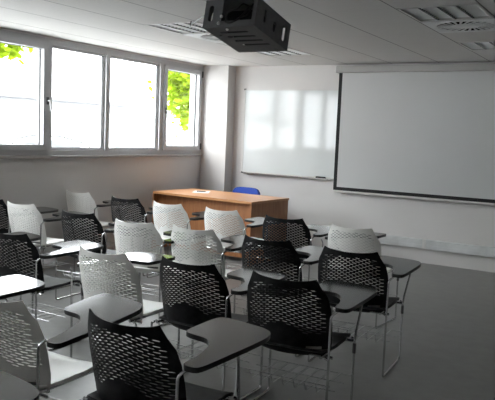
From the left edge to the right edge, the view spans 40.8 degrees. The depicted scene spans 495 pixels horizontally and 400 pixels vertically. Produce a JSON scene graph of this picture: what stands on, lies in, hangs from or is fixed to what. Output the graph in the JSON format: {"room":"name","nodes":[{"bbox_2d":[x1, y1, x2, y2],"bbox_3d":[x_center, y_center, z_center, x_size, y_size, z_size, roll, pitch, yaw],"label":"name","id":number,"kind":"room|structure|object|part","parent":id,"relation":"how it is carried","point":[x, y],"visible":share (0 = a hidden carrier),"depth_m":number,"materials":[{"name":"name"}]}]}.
{"room":"classroom","nodes":[
{"label":"classroom","id":0,"kind":"room"},
{"bbox_2d":[0,45,188,147],"bbox_3d":[-7.089,-4.038,24.505,10.500,5.920,55.400,6,7,31],"label":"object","id":1,"kind":"structure","parent":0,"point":[75,75],"depth_m":18.90,"materials":[{"name":"white"}]},
{"bbox_2d":[0,27,202,268],"bbox_3d":[-3.235,-0.495,5.827,0.220,2.870,9.860,6,7,31],"label":"wall","id":2,"kind":"structure","parent":0,"point":[40,182],"depth_m":7.98,"materials":[{"name":"paint"}]},
{"bbox_2d":[0,29,51,155],"bbox_3d":[-2.471,-1.090,6.816,0.171,1.270,1.115,6,7,31],"label":"window","id":3,"kind":"structure","parent":2,"relation":"in","point":[42,44],"depth_m":7.18,"materials":[{"name":"metal"}]},
{"bbox_2d":[49,39,108,154],"bbox_3d":[-1.975,-1.158,7.706,0.095,1.270,0.925,6,7,31],"label":"window","id":4,"kind":"structure","parent":2,"relation":"in","point":[56,44],"depth_m":7.86,"materials":[{"name":"metal"}]},
{"bbox_2d":[0,154,201,158],"bbox_3d":[-2.697,-0.416,6.507,0.055,0.028,7.767,6,7,31],"label":"trim","id":5,"kind":"structure","parent":2,"relation":"attached to","point":[156,155],"depth_m":7.83,"materials":[{"name":"stone"}]},
{"bbox_2d":[107,50,162,154],"bbox_3d":[-1.468,-1.221,8.542,0.095,1.270,1.035,6,7,31],"label":"window","id":6,"kind":"structure","parent":2,"relation":"in","point":[158,63],"depth_m":8.73,"materials":[{"name":"metal"}]},
{"bbox_2d":[160,60,203,153],"bbox_3d":[-0.927,-1.280,9.361,0.171,1.270,0.930,6,7,31],"label":"window","id":7,"kind":"structure","parent":2,"relation":"in","point":[197,71],"depth_m":9.38,"materials":[{"name":"metal"}]},
{"bbox_2d":[199,65,235,191],"bbox_3d":[-0.455,-0.706,9.790,0.437,2.492,0.193,6,7,31],"label":"wall pillar","id":8,"kind":"structure","parent":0,"point":[218,98],"depth_m":9.66,"materials":[{"name":"paint"}]},
{"bbox_2d":[0,244,494,399],"bbox_3d":[0.214,1.223,3.863,8.280,0.120,10.160,6,7,31],"label":"floor","id":9,"kind":"structure","parent":0,"point":[448,338],"depth_m":4.90,"materials":[{"name":"plastic"}]},
{"bbox_2d":[0,370,38,399],"bbox_3d":[-1.050,0.881,2.032,0.620,0.817,0.679,6,7,31],"label":"chair","id":10,"kind":"object","parent":9,"relation":"on","point":[12,387],"visible":1,"depth_m":2.13,"materials":[{"name":"black plastic"}]},
{"bbox_2d":[0,232,40,329],"bbox_3d":[-1.969,0.548,5.013,0.620,0.817,0.679,6,7,31],"label":"chair","id":11,"kind":"object","parent":9,"relation":"on","point":[33,237],"visible":0.14,"depth_m":5.06,"materials":[{"name":"black plastic"}]},
{"bbox_2d":[0,274,44,347],"bbox_3d":[-1.478,0.719,3.498,0.620,0.817,0.679,6,7,31],"label":"chair","id":12,"kind":"object","parent":9,"relation":"on","point":[10,285],"visible":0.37,"depth_m":3.50,"materials":[{"name":"white plastic"}]},
{"bbox_2d":[0,199,58,273],"bbox_3d":[-2.316,0.367,6.699,0.620,0.817,0.679,6,7,31],"label":"chair","id":13,"kind":"object","parent":9,"relation":"on","point":[43,210],"visible":0.32,"depth_m":6.40,"materials":[{"name":"black plastic"}]},
{"bbox_3d":[-2.478,0.185,6.484,0.488,0.425,0.168,6,7,31],"label":"backrest","id":14,"kind":"part","parent":13,"relation":"part of","materials":[{"name":"black plastic"}]},
{"bbox_2d":[2,201,87,291],"bbox_3d":[-1.926,0.411,6.416,0.620,0.817,0.679,6,7,31],"label":"chair","id":15,"kind":"object","parent":9,"relation":"on","point":[45,241],"visible":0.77,"depth_m":6.12,"materials":[{"name":"white plastic"}]},
{"bbox_3d":[-2.087,0.229,6.201,0.488,0.425,0.168,6,7,31],"label":"backrest","id":16,"kind":"part","parent":15,"relation":"part of","materials":[{"name":"white plastic"}]},
{"bbox_3d":[-1.993,0.394,6.379,0.480,0.059,0.471,6,7,31],"label":"seat","id":17,"kind":"part","parent":15,"relation":"part of","materials":[{"name":"white plastic"}]},
{"bbox_2d":[0,233,102,350],"bbox_3d":[-1.435,0.597,4.740,0.620,0.817,0.679,6,7,31],"label":"chair","id":18,"kind":"object","parent":9,"relation":"on","point":[72,247],"visible":0.69,"depth_m":4.46,"materials":[{"name":"black plastic"}]},
{"bbox_3d":[-1.597,0.415,4.525,0.488,0.425,0.168,6,7,31],"label":"backrest","id":19,"kind":"part","parent":18,"relation":"part of","materials":[{"name":"black plastic"}]},
{"bbox_3d":[-1.404,0.827,4.430,0.029,0.424,0.047,6,7,31],"label":"leg","id":20,"kind":"part","parent":18,"relation":"part of","materials":[{"name":"silver metal"}]},
{"bbox_3d":[-1.502,0.580,4.703,0.480,0.059,0.471,6,7,31],"label":"seat","id":21,"kind":"part","parent":18,"relation":"part of","materials":[{"name":"black plastic"}]},
{"bbox_3d":[-1.324,0.607,4.592,0.016,0.016,0.430,6,7,31],"label":"seat rail","id":22,"kind":"part","parent":18,"relation":"part of","materials":[{"name":"metal"}]},
{"bbox_2d":[0,293,141,399],"bbox_3d":[-0.893,0.786,3.062,0.640,0.817,0.679,6,7,30],"label":"chair","id":23,"kind":"object","parent":9,"relation":"on","point":[46,370],"visible":0.85,"depth_m":2.79,"materials":[{"name":"white plastic"}]},
{"bbox_3d":[-1.060,0.603,2.849,0.488,0.425,0.168,6,7,30],"label":"backrest","id":24,"kind":"part","parent":23,"relation":"part of","materials":[{"name":"white plastic"}]},
{"bbox_3d":[-0.968,0.768,3.029,0.480,0.059,0.471,6,7,30],"label":"seat","id":25,"kind":"part","parent":23,"relation":"part of","materials":[{"name":"white plastic"}]},
{"bbox_3d":[-0.788,0.795,2.921,0.016,0.016,0.430,6,7,30],"label":"seat rail","id":26,"kind":"part","parent":23,"relation":"part of","materials":[{"name":"silver metal"}]},
{"bbox_2d":[64,190,133,247],"bbox_3d":[-1.723,0.291,7.709,0.620,0.817,0.679,6,7,33],"label":"chair","id":27,"kind":"object","parent":9,"relation":"on","point":[90,200],"visible":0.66,"depth_m":7.41,"materials":[{"name":"white plastic"}]},
{"bbox_3d":[-1.891,0.108,7.500,0.488,0.425,0.168,6,7,33],"label":"backrest","id":28,"kind":"part","parent":27,"relation":"part of","materials":[{"name":"white plastic"}]},
{"bbox_3d":[-1.791,0.274,7.675,0.480,0.059,0.471,6,7,33],"label":"seat","id":29,"kind":"part","parent":27,"relation":"part of","materials":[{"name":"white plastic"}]},
{"bbox_2d":[55,209,145,299],"bbox_3d":[-1.279,0.485,5.932,0.620,0.817,0.679,5,6,29],"label":"chair","id":30,"kind":"object","parent":9,"relation":"on","point":[90,217],"visible":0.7,"depth_m":5.64,"materials":[{"name":"black plastic"}]},
{"bbox_3d":[-1.670,0.674,5.864,0.029,0.424,0.047,5,6,29],"label":"leg","id":31,"kind":"part","parent":30,"relation":"part of","materials":[{"name":"silver metal"}]},
{"bbox_3d":[-1.434,0.304,5.712,0.488,0.425,0.168,5,6,29],"label":"backrest","id":32,"kind":"part","parent":30,"relation":"part of","materials":[{"name":"black plastic"}]},
{"bbox_3d":[-1.345,0.469,5.893,0.480,0.059,0.471,5,6,29],"label":"seat","id":33,"kind":"part","parent":30,"relation":"part of","materials":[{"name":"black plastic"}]},
{"bbox_2d":[70,246,179,372],"bbox_3d":[-0.736,0.674,4.250,0.596,0.817,0.729,6,7,31],"label":"chair","id":34,"kind":"object","parent":9,"relation":"on","point":[149,308],"visible":0.74,"depth_m":3.92,"materials":[{"name":"white plastic"}]},
{"bbox_3d":[-1.078,0.869,4.135,0.029,0.424,0.047,6,7,31],"label":"leg","id":35,"kind":"part","parent":34,"relation":"part of","materials":[{"name":"silver metal"}]},
{"bbox_3d":[-0.846,0.500,3.975,0.488,0.425,0.168,6,7,31],"label":"backrest","id":36,"kind":"part","parent":34,"relation":"part of","materials":[{"name":"white plastic"}]},
{"bbox_3d":[-0.751,0.666,4.153,0.480,0.059,0.471,6,7,31],"label":"seat","id":37,"kind":"part","parent":34,"relation":"part of","materials":[{"name":"white plastic"}]},
{"bbox_3d":[-0.573,0.692,4.042,0.016,0.016,0.430,6,7,31],"label":"seat rail","id":38,"kind":"part","parent":34,"relation":"part of","materials":[{"name":"silver metal"}]},
{"bbox_3d":[-0.452,0.887,4.210,0.029,0.424,0.047,6,7,31],"label":"leg","id":39,"kind":"part","parent":34,"relation":"part of","materials":[{"name":"silver metal"}]},
{"bbox_2d":[106,196,178,275],"bbox_3d":[-1.121,0.359,7.268,0.620,0.817,0.679,6,7,30],"label":"chair","id":40,"kind":"object","parent":9,"relation":"on","point":[136,202],"visible":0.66,"depth_m":6.96,"materials":[{"name":"black plastic"}]},
{"bbox_3d":[-1.280,0.177,7.050,0.488,0.425,0.168,6,7,30],"label":"backrest","id":41,"kind":"part","parent":40,"relation":"part of","materials":[{"name":"black plastic"}]},
{"bbox_2d":[107,218,205,325],"bbox_3d":[-0.734,0.549,5.512,0.620,0.817,0.679,5,6,28],"label":"chair","id":42,"kind":"object","parent":9,"relation":"on","point":[157,240],"visible":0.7,"depth_m":5.21,"materials":[{"name":"white plastic"}]},
{"bbox_3d":[-0.885,0.368,5.289,0.488,0.425,0.168,5,6,28],"label":"backrest","id":43,"kind":"part","parent":42,"relation":"part of","materials":[{"name":"white plastic"}]},
{"bbox_3d":[-0.799,0.533,5.472,0.480,0.059,0.471,5,6,28],"label":"seat","id":44,"kind":"part","parent":42,"relation":"part of","materials":[{"name":"white plastic"}]},
{"bbox_3d":[-0.685,0.779,5.205,0.029,0.424,0.047,5,6,28],"label":"leg","id":45,"kind":"part","parent":42,"relation":"part of","materials":[{"name":"silver metal"}]},
{"bbox_2d":[83,309,269,399],"bbox_3d":[-0.295,0.836,2.798,0.620,0.817,0.679,6,7,32],"label":"chair","id":46,"kind":"object","parent":9,"relation":"on","point":[227,339],"visible":1,"depth_m":2.54,"materials":[{"name":"black plastic"}]},
{"bbox_3d":[-0.460,0.653,2.586,0.488,0.425,0.168,6,7,32],"label":"backrest","id":47,"kind":"part","parent":46,"relation":"part of","materials":[{"name":"black plastic"}]},
{"bbox_3d":[-0.363,0.819,2.762,0.480,0.059,0.471,6,7,32],"label":"seat","id":48,"kind":"part","parent":46,"relation":"part of","materials":[{"name":"black plastic"}]},
{"bbox_2d":[147,201,224,284],"bbox_3d":[-0.619,0.415,6.916,0.620,0.817,0.679,6,7,34],"label":"chair","id":49,"kind":"object","parent":9,"relation":"on","point":[200,215],"visible":0.62,"depth_m":6.64,"materials":[{"name":"white plastic"}]},
{"bbox_3d":[-0.790,0.231,6.710,0.488,0.425,0.168,6,7,34],"label":"backrest","id":50,"kind":"part","parent":49,"relation":"part of","materials":[{"name":"white plastic"}]},
{"bbox_2d":[163,224,264,324],"bbox_3d":[-0.246,0.591,5.289,0.620,0.817,0.679,5,6,29],"label":"chair","id":51,"kind":"object","parent":9,"relation":"on","point":[236,240],"visible":0.7,"depth_m":5.00,"materials":[{"name":"white plastic"}]},
{"bbox_3d":[-0.401,0.410,5.069,0.488,0.425,0.168,5,6,29],"label":"backrest","id":52,"kind":"part","parent":51,"relation":"part of","materials":[{"name":"white plastic"}]},
{"bbox_3d":[-0.312,0.575,5.250,0.480,0.059,0.471,5,6,29],"label":"seat","id":53,"kind":"part","parent":51,"relation":"part of","materials":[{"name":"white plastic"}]},
{"bbox_2d":[149,256,285,399],"bbox_3d":[-0.159,0.725,3.979,0.620,0.817,0.679,6,7,31],"label":"chair","id":54,"kind":"object","parent":9,"relation":"on","point":[182,315],"visible":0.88,"depth_m":3.71,"materials":[{"name":"black plastic"}]},
{"bbox_3d":[-0.353,0.887,4.255,0.029,0.424,0.047,6,7,31],"label":"leg","id":55,"kind":"part","parent":54,"relation":"part of","materials":[{"name":"silver metal"}]},
{"bbox_3d":[-0.321,0.542,3.764,0.488,0.425,0.168,6,7,31],"label":"backrest","id":56,"kind":"part","parent":54,"relation":"part of","materials":[{"name":"black plastic"}]},
{"bbox_3d":[-0.226,0.708,3.943,0.480,0.059,0.471,6,7,31],"label":"seat","id":57,"kind":"part","parent":54,"relation":"part of","materials":[{"name":"black plastic"}]},
{"bbox_3d":[-0.128,0.954,3.669,0.029,0.424,0.047,6,7,31],"label":"leg","id":58,"kind":"part","parent":54,"relation":"part of","materials":[{"name":"silver metal"}]},
{"bbox_3d":[0.072,0.930,3.999,0.029,0.424,0.047,6,7,31],"label":"leg","id":59,"kind":"part","parent":54,"relation":"part of","materials":[{"name":"silver metal"}]},
{"bbox_2d":[151,188,288,265],"bbox_3d":[-0.371,0.303,8.482,1.560,0.750,0.840,6,7,34],"label":"desk","id":60,"kind":"object","parent":9,"relation":"on","point":[247,205],"visible":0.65,"depth_m":8.18,"materials":[{"name":"brown wood"}]},
{"bbox_3d":[-0.994,0.250,8.910,0.024,0.722,0.816,6,7,34],"label":"panel","id":61,"kind":"part","parent":60,"relation":"part of","materials":[{"name":"brown wood"}]},
{"bbox_3d":[-0.547,0.306,8.225,1.500,0.662,0.018,6,7,34],"label":"panel","id":62,"kind":"part","parent":60,"relation":"part of","materials":[{"name":"brown wood"}]},
{"bbox_3d":[0.255,0.386,8.054,0.024,0.722,0.816,6,7,34],"label":"panel","id":63,"kind":"part","parent":60,"relation":"part of","materials":[{"name":"brown wood"}]},
{"bbox_2d":[198,207,274,295],"bbox_3d":[-0.068,0.471,6.576,0.620,0.817,0.679,6,7,33],"label":"chair","id":64,"kind":"object","parent":9,"relation":"on","point":[256,221],"visible":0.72,"depth_m":6.30,"materials":[{"name":"white plastic"}]},
{"bbox_3d":[-0.236,0.288,6.367,0.488,0.425,0.168,6,7,33],"label":"backrest","id":65,"kind":"part","parent":64,"relation":"part of","materials":[{"name":"white plastic"}]},
{"bbox_2d":[232,187,259,194],"bbox_3d":[-0.120,0.235,8.999,0.578,0.803,0.552,6,7,31],"label":"office chair","id":66,"kind":"object","parent":9,"relation":"on","point":[246,190],"visible":0.07,"depth_m":9.09,"materials":[{"name":"blue fabric"}]},
{"bbox_2d":[233,234,339,356],"bbox_3d":[0.311,0.651,4.913,0.620,0.817,0.679,6,7,31],"label":"chair","id":67,"kind":"object","parent":9,"relation":"on","point":[314,252],"visible":0.54,"depth_m":4.62,"materials":[{"name":"black plastic"}]},
{"bbox_3d":[-0.083,0.838,4.858,0.029,0.424,0.047,6,7,31],"label":"leg","id":68,"kind":"part","parent":67,"relation":"part of","materials":[{"name":"silver metal"}]},
{"bbox_3d":[0.150,0.469,4.698,0.488,0.425,0.168,6,7,31],"label":"backrest","id":69,"kind":"part","parent":67,"relation":"part of","materials":[{"name":"black plastic"}]},
{"bbox_2d":[255,215,337,309],"bbox_3d":[0.485,0.535,6.154,0.620,0.817,0.679,5,6,28],"label":"chair","id":70,"kind":"object","parent":9,"relation":"on","point":[321,230],"visible":0.59,"depth_m":5.86,"materials":[{"name":"black plastic"}]},
{"bbox_3d":[0.334,0.354,5.930,0.488,0.425,0.168,5,6,28],"label":"backrest","id":71,"kind":"part","parent":70,"relation":"part of","materials":[{"name":"black plastic"}]},
{"bbox_2d":[235,270,376,399],"bbox_3d":[0.346,0.774,3.692,0.620,0.817,0.679,5,6,27],"label":"chair","id":72,"kind":"object","parent":9,"relation":"on","point":[286,337],"visible":0.9,"depth_m":3.42,"materials":[{"name":"black plastic"}]},
{"bbox_3d":[-0.042,0.964,3.611,0.029,0.424,0.047,5,6,27],"label":"leg","id":73,"kind":"part","parent":72,"relation":"part of","materials":[{"name":"silver metal"}]},
{"bbox_3d":[0.135,0.937,3.954,0.029,0.424,0.047,5,6,27],"label":"leg","id":74,"kind":"part","parent":72,"relation":"part of","materials":[{"name":"silver metal"}]},
{"bbox_3d":[0.199,0.593,3.466,0.488,0.425,0.168,5,6,27],"label":"backrest","id":75,"kind":"part","parent":72,"relation":"part of","materials":[{"name":"black plastic"}]},
{"bbox_3d":[0.282,0.757,3.651,0.480,0.059,0.471,5,6,27],"label":"seat","id":76,"kind":"part","parent":72,"relation":"part of","materials":[{"name":"black plastic"}]},
{"bbox_3d":[0.401,1.004,3.386,0.029,0.424,0.047,5,6,27],"label":"leg","id":77,"kind":"part","parent":72,"relation":"part of","materials":[{"name":"silver metal"}]},
{"bbox_3d":[0.467,0.783,3.552,0.016,0.016,0.430,5,6,27],"label":"seat rail","id":78,"kind":"part","parent":72,"relation":"part of","materials":[{"name":"silver metal"}]},
{"bbox_3d":[0.578,0.977,3.729,0.029,0.424,0.047,5,6,27],"label":"leg","id":79,"kind":"part","parent":72,"relation":"part of","materials":[{"name":"silver metal"}]},
{"bbox_2d":[319,224,398,328],"bbox_3d":[0.988,0.595,5.757,0.596,0.817,0.729,6,7,34],"label":"chair","id":80,"kind":"object","parent":9,"relation":"on","point":[349,234],"visible":0.52,"depth_m":5.43,"materials":[{"name":"white plastic"}]},
{"bbox_3d":[0.864,0.420,5.488,0.488,0.425,0.168,6,7,34],"label":"backrest","id":81,"kind":"part","parent":80,"relation":"part of","materials":[{"name":"white plastic"}]},
{"bbox_3d":[0.967,0.586,5.661,0.480,0.059,0.471,6,7,34],"label":"seat","id":82,"kind":"part","parent":80,"relation":"part of","materials":[{"name":"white plastic"}]},
{"bbox_3d":[1.267,0.810,5.702,0.029,0.424,0.047,6,7,34],"label":"leg","id":83,"kind":"part","parent":80,"relation":"part of","materials":[{"name":"silver metal"}]},
{"bbox_2d":[308,246,420,376],"bbox_3d":[0.825,0.705,4.587,0.620,0.817,0.679,5,6,27],"label":"chair","id":84,"kind":"object","parent":9,"relation":"on","point":[380,304],"visible":0.73,"depth_m":4.31,"materials":[{"name":"black plastic"}]},
{"bbox_3d":[0.677,0.524,4.360,0.488,0.425,0.168,5,6,27],"label":"backrest","id":85,"kind":"part","parent":84,"relation":"part of","materials":[{"name":"black plastic"}]},
{"bbox_3d":[0.760,0.688,4.545,0.480,0.059,0.471,5,6,27],"label":"seat","id":86,"kind":"part","parent":84,"relation":"part of","materials":[{"name":"black plastic"}]},
{"bbox_3d":[0.879,0.935,4.280,0.029,0.424,0.047,5,6,27],"label":"leg","id":87,"kind":"part","parent":84,"relation":"part of","materials":[{"name":"silver metal"}]},
{"bbox_3d":[1.056,0.908,4.623,0.029,0.424,0.047,5,6,27],"label":"leg","id":88,"kind":"part","parent":84,"relation":"part of","materials":[{"name":"silver metal"}]},
{"bbox_2d":[0,0,494,66],"bbox_3d":[0.318,-1.325,3.611,7.980,0.020,9.860,6,7,31],"label":"ceiling","id":89,"kind":"structure","parent":0,"point":[335,32],"depth_m":6.20,"materials":[{"name":"paint"}]},
{"bbox_2d":[146,21,208,33],"bbox_3d":[-0.553,-1.653,6.224,0.578,0.094,0.578,6,7,31],"label":"ceiling light","id":90,"kind":"object","parent":89,"relation":"attached to","point":[180,27],"visible":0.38,"depth_m":6.25,"materials":[{"name":"white paint"}]},
{"bbox_3d":[-0.638,-1.622,6.087,0.542,0.040,0.002,6,7,31],"label":"louvre blade","id":91,"kind":"part","parent":90,"relation":"part of","materials":[{"name":"metal"}]},
{"bbox_3d":[-0.610,-1.625,6.133,0.542,0.040,0.002,6,7,31],"label":"louvre blade","id":92,"kind":"part","parent":90,"relation":"part of","materials":[{"name":"metal"}]},
{"bbox_3d":[-0.582,-1.629,6.179,0.542,0.040,0.002,6,7,31],"label":"louvre blade","id":93,"kind":"part","parent":90,"relation":"part of","materials":[{"name":"metal"}]},
{"bbox_2d":[183,33,222,42],"bbox_3d":[-0.243,-1.675,6.737,0.578,0.065,0.578,6,7,31],"label":"ceiling vent","id":94,"kind":"object","parent":89,"relation":"in","point":[204,36],"visible":0.3,"depth_m":6.74,"materials":[{"name":"grey plastic"}]},
{"bbox_2d":[202,0,290,52],"bbox_3d":[0.003,-1.164,4.131,0.363,0.429,0.477,6,7,30],"label":"cage","id":95,"kind":"object","parent":89,"relation":"hanging from","point":[256,26],"visible":0.96,"depth_m":4.04,"materials":[{"name":"grey metal"}]},
{"bbox_3d":[-0.153,-1.099,4.233,0.004,0.172,0.441,6,-6,30],"label":"plate","id":96,"kind":"part","parent":95,"relation":"part of","materials":[{"name":"black metal"}]},
{"bbox_3d":[-0.103,-1.116,3.953,0.360,0.172,0.004,6,-6,30],"label":"plate","id":97,"kind":"part","parent":95,"relation":"part of","materials":[{"name":"black metal"}]},
{"bbox_2d":[224,5,250,23],"bbox_3d":[-0.059,-1.110,3.971,0.130,0.135,0.157,6,7,31],"label":"cable","id":98,"kind":"object","parent":95,"relation":"attached to","point":[243,13],"visible":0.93,"depth_m":3.92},
{"bbox_3d":[-0.009,-0.998,4.135,0.360,0.004,0.441,6,-6,30],"label":"plate","id":99,"kind":"part","parent":95,"relation":"part of","materials":[{"name":"black metal"}]},
{"bbox_3d":[0.016,-1.167,4.149,0.360,0.003,0.441,6,-6,30],"label":"plate","id":100,"kind":"part","parent":95,"relation":"part of","materials":[{"name":"grey metal"}]},
{"bbox_2d":[227,10,274,44],"bbox_3d":[0.025,-1.071,4.181,0.240,0.187,0.348,6,7,30],"label":"projector","id":101,"kind":"object","parent":95,"relation":"in","point":[232,15],"visible":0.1,"depth_m":4.07,"materials":[{"name":"black plastic"}]},
{"bbox_2d":[226,3,248,19],"bbox_3d":[-0.081,-1.130,4.018,0.159,0.104,0.092,6,7,31],"label":"cable","id":102,"kind":"object","parent":101,"relation":"attached to","point":[242,3],"visible":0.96,"depth_m":3.97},
{"bbox_2d":[238,3,253,19],"bbox_3d":[-0.006,-1.121,3.969,0.119,0.104,0.100,6,7,31],"label":"cable","id":103,"kind":"object","parent":101,"relation":"attached to","point":[253,3],"visible":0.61,"depth_m":3.91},
{"bbox_3d":[0.157,-1.069,4.053,0.004,0.172,0.441,6,-6,30],"label":"plate","id":104,"kind":"part","parent":95,"relation":"part of","materials":[{"name":"black metal"}]},
{"bbox_2d":[255,48,311,55],"bbox_3d":[0.379,-1.767,7.760,0.578,0.094,0.578,6,7,31],"label":"ceiling light","id":105,"kind":"object","parent":89,"relation":"attached to","point":[290,52],"visible":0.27,"depth_m":7.87,"materials":[{"name":"white paint"}]},
{"bbox_2d":[397,3,493,21],"bbox_3d":[1.499,-1.448,4.995,0.578,0.094,0.578,6,7,31],"label":"ceiling light","id":106,"kind":"object","parent":89,"relation":"attached to","point":[463,11],"visible":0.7,"depth_m":5.01,"materials":[{"name":"white paint"}]},
{"bbox_3d":[1.386,-1.413,4.812,0.542,0.040,0.002,6,7,31],"label":"louvre blade","id":107,"kind":"part","parent":106,"relation":"part of","materials":[{"name":"metal"}]},
{"bbox_3d":[1.414,-1.416,4.858,0.542,0.040,0.002,6,7,31],"label":"louvre blade","id":108,"kind":"part","parent":106,"relation":"part of","materials":[{"name":"metal"}]},
{"bbox_3d":[1.442,-1.420,4.905,0.542,0.040,0.002,6,7,31],"label":"louvre blade","id":109,"kind":"part","parent":106,"relation":"part of","materials":[{"name":"metal"}]},
{"bbox_3d":[1.470,-1.423,4.951,0.542,0.040,0.002,6,7,31],"label":"louvre blade","id":110,"kind":"part","parent":106,"relation":"part of","materials":[{"name":"metal"}]},
{"bbox_3d":[1.498,-1.427,4.997,0.542,0.040,0.002,6,7,31],"label":"louvre blade","id":111,"kind":"part","parent":106,"relation":"part of","materials":[{"name":"metal"}]},
{"bbox_3d":[1.526,-1.430,5.043,0.542,0.040,0.002,6,7,31],"label":"louvre blade","id":112,"kind":"part","parent":106,"relation":"part of","materials":[{"name":"metal"}]},
{"bbox_3d":[1.554,-1.433,5.090,0.542,0.040,0.002,6,7,31],"label":"louvre blade","id":113,"kind":"part","parent":106,"relation":"part of","materials":[{"name":"metal"}]},
{"bbox_3d":[1.582,-1.437,5.136,0.542,0.040,0.002,6,7,31],"label":"louvre blade","id":114,"kind":"part","parent":106,"relation":"part of","materials":[{"name":"metal"}]},
{"bbox_3d":[1.610,-1.440,5.182,0.542,0.040,0.002,6,7,31],"label":"louvre blade","id":115,"kind":"part","parent":106,"relation":"part of","materials":[{"name":"metal"}]},
{"bbox_2d":[421,18,494,32],"bbox_3d":[1.809,-1.470,5.509,0.578,0.065,0.578,6,7,31],"label":"ceiling vent","id":116,"kind":"object","parent":89,"relation":"in","point":[472,25],"visible":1,"depth_m":5.49,"materials":[{"name":"grey plastic"}]},
{"bbox_2d":[457,41,494,50],"bbox_3d":[2.430,-1.562,6.531,0.578,0.094,0.578,6,7,31],"label":"ceiling light","id":117,"kind":"object","parent":89,"relation":"attached to","point":[487,45],"visible":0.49,"depth_m":6.60,"materials":[{"name":"white paint"}]},
{"bbox_2d":[231,62,494,272],"bbox_3d":[2.860,-0.462,7.999,8.280,2.870,0.150,6,7,31],"label":"wall","id":118,"kind":"structure","parent":0,"point":[315,201],"depth_m":8.83,"materials":[{"name":"paint"}]},
{"bbox_2d":[241,89,337,179],"bbox_3d":[0.687,-0.922,9.153,1.784,1.214,0.068,6,7,31],"label":"whiteboard","id":119,"kind":"object","parent":118,"relation":"attached to","point":[289,132],"visible":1,"depth_m":9.23,"materials":[{"name":"plastic"}]},
{"bbox_2d":[244,172,333,179],"bbox_3d":[0.558,-0.336,9.275,1.400,0.014,0.068,6,7,31],"label":"tray","id":120,"kind":"object","parent":119,"relation":"on","point":[301,175],"depth_m":9.22,"materials":[{"name":"silver metal"}]},
{"bbox_2d":[333,63,494,205],"bbox_3d":[2.238,-0.828,8.182,2.545,1.664,0.126,6,7,31],"label":"projection screen","id":121,"kind":"object","parent":118,"relation":"attached to","point":[420,131],"visible":1,"depth_m":8.25,"materials":[{"name":"fabric"}]},
{"bbox_3d":[2.270,-1.607,8.105,2.533,0.087,0.126,6,7,31],"label":"casing","id":122,"kind":"part","parent":121,"relation":"part of","materials":[{"name":"paint"}]},
{"bbox_2d":[365,235,494,257],"bbox_3d":[3.855,0.718,7.358,5.380,0.126,0.061,6,7,31],"label":"cable trunking","id":123,"kind":"object","parent":118,"relation":"attached to","point":[485,251],"visible":0.84,"depth_m":8.22,"materials":[{"name":"grey plastic"}]},
{"label":"outside","id":124,"kind":"structure","parent":0,"visible":0},
{"bbox_3d":[-13.227,-0.931,22.599,34.090,0.380,75.000,6,7,31],"label":"ground","id":125,"kind":"structure","parent":124,"visible":0},
{"bbox_2d":[0,43,33,69],"bbox_3d":[-3.986,-2.014,9.788,2.120,5.055,2.192,6,7,31],"label":"leafy tree","id":126,"kind":"object","parent":125,"relation":"on","point":[12,51],"visible":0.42,"depth_m":10.10,"materials":[{"name":"green plant"}]},
{"bbox_2d":[0,133,91,147],"bbox_3d":[-4.792,-0.648,13.768,1.760,1.462,4.260,6,7,31],"label":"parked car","id":127,"kind":"object","parent":125,"relation":"on","point":[5,138],"visible":0.25,"depth_m":13.58,"materials":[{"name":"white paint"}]},
{"bbox_2d":[109,136,187,147],"bbox_3d":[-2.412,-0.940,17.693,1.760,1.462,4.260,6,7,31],"label":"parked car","id":128,"kind":"object","parent":125,"relation":"on","point":[136,141],"visible":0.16,"depth_m":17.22,"materials":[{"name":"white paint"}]},
{"bbox_3d":[-1.573,-1.359,17.550,0.249,0.532,3.022,6,7,31],"label":"roof trim","id":129,"kind":"part","parent":128,"relation":"part of","materials":[{"name":"white"}]},
{"bbox_2d":[147,69,190,137],"bbox_3d":[-1.033,-1.935,14.736,2.373,4.166,2.891,1,6,-16],"label":"leafy tree","id":130,"kind":"object","parent":125,"relation":"on","point":[178,83],"visible":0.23,"depth_m":14.03,"materials":[{"name":"green plant"}]}
]}

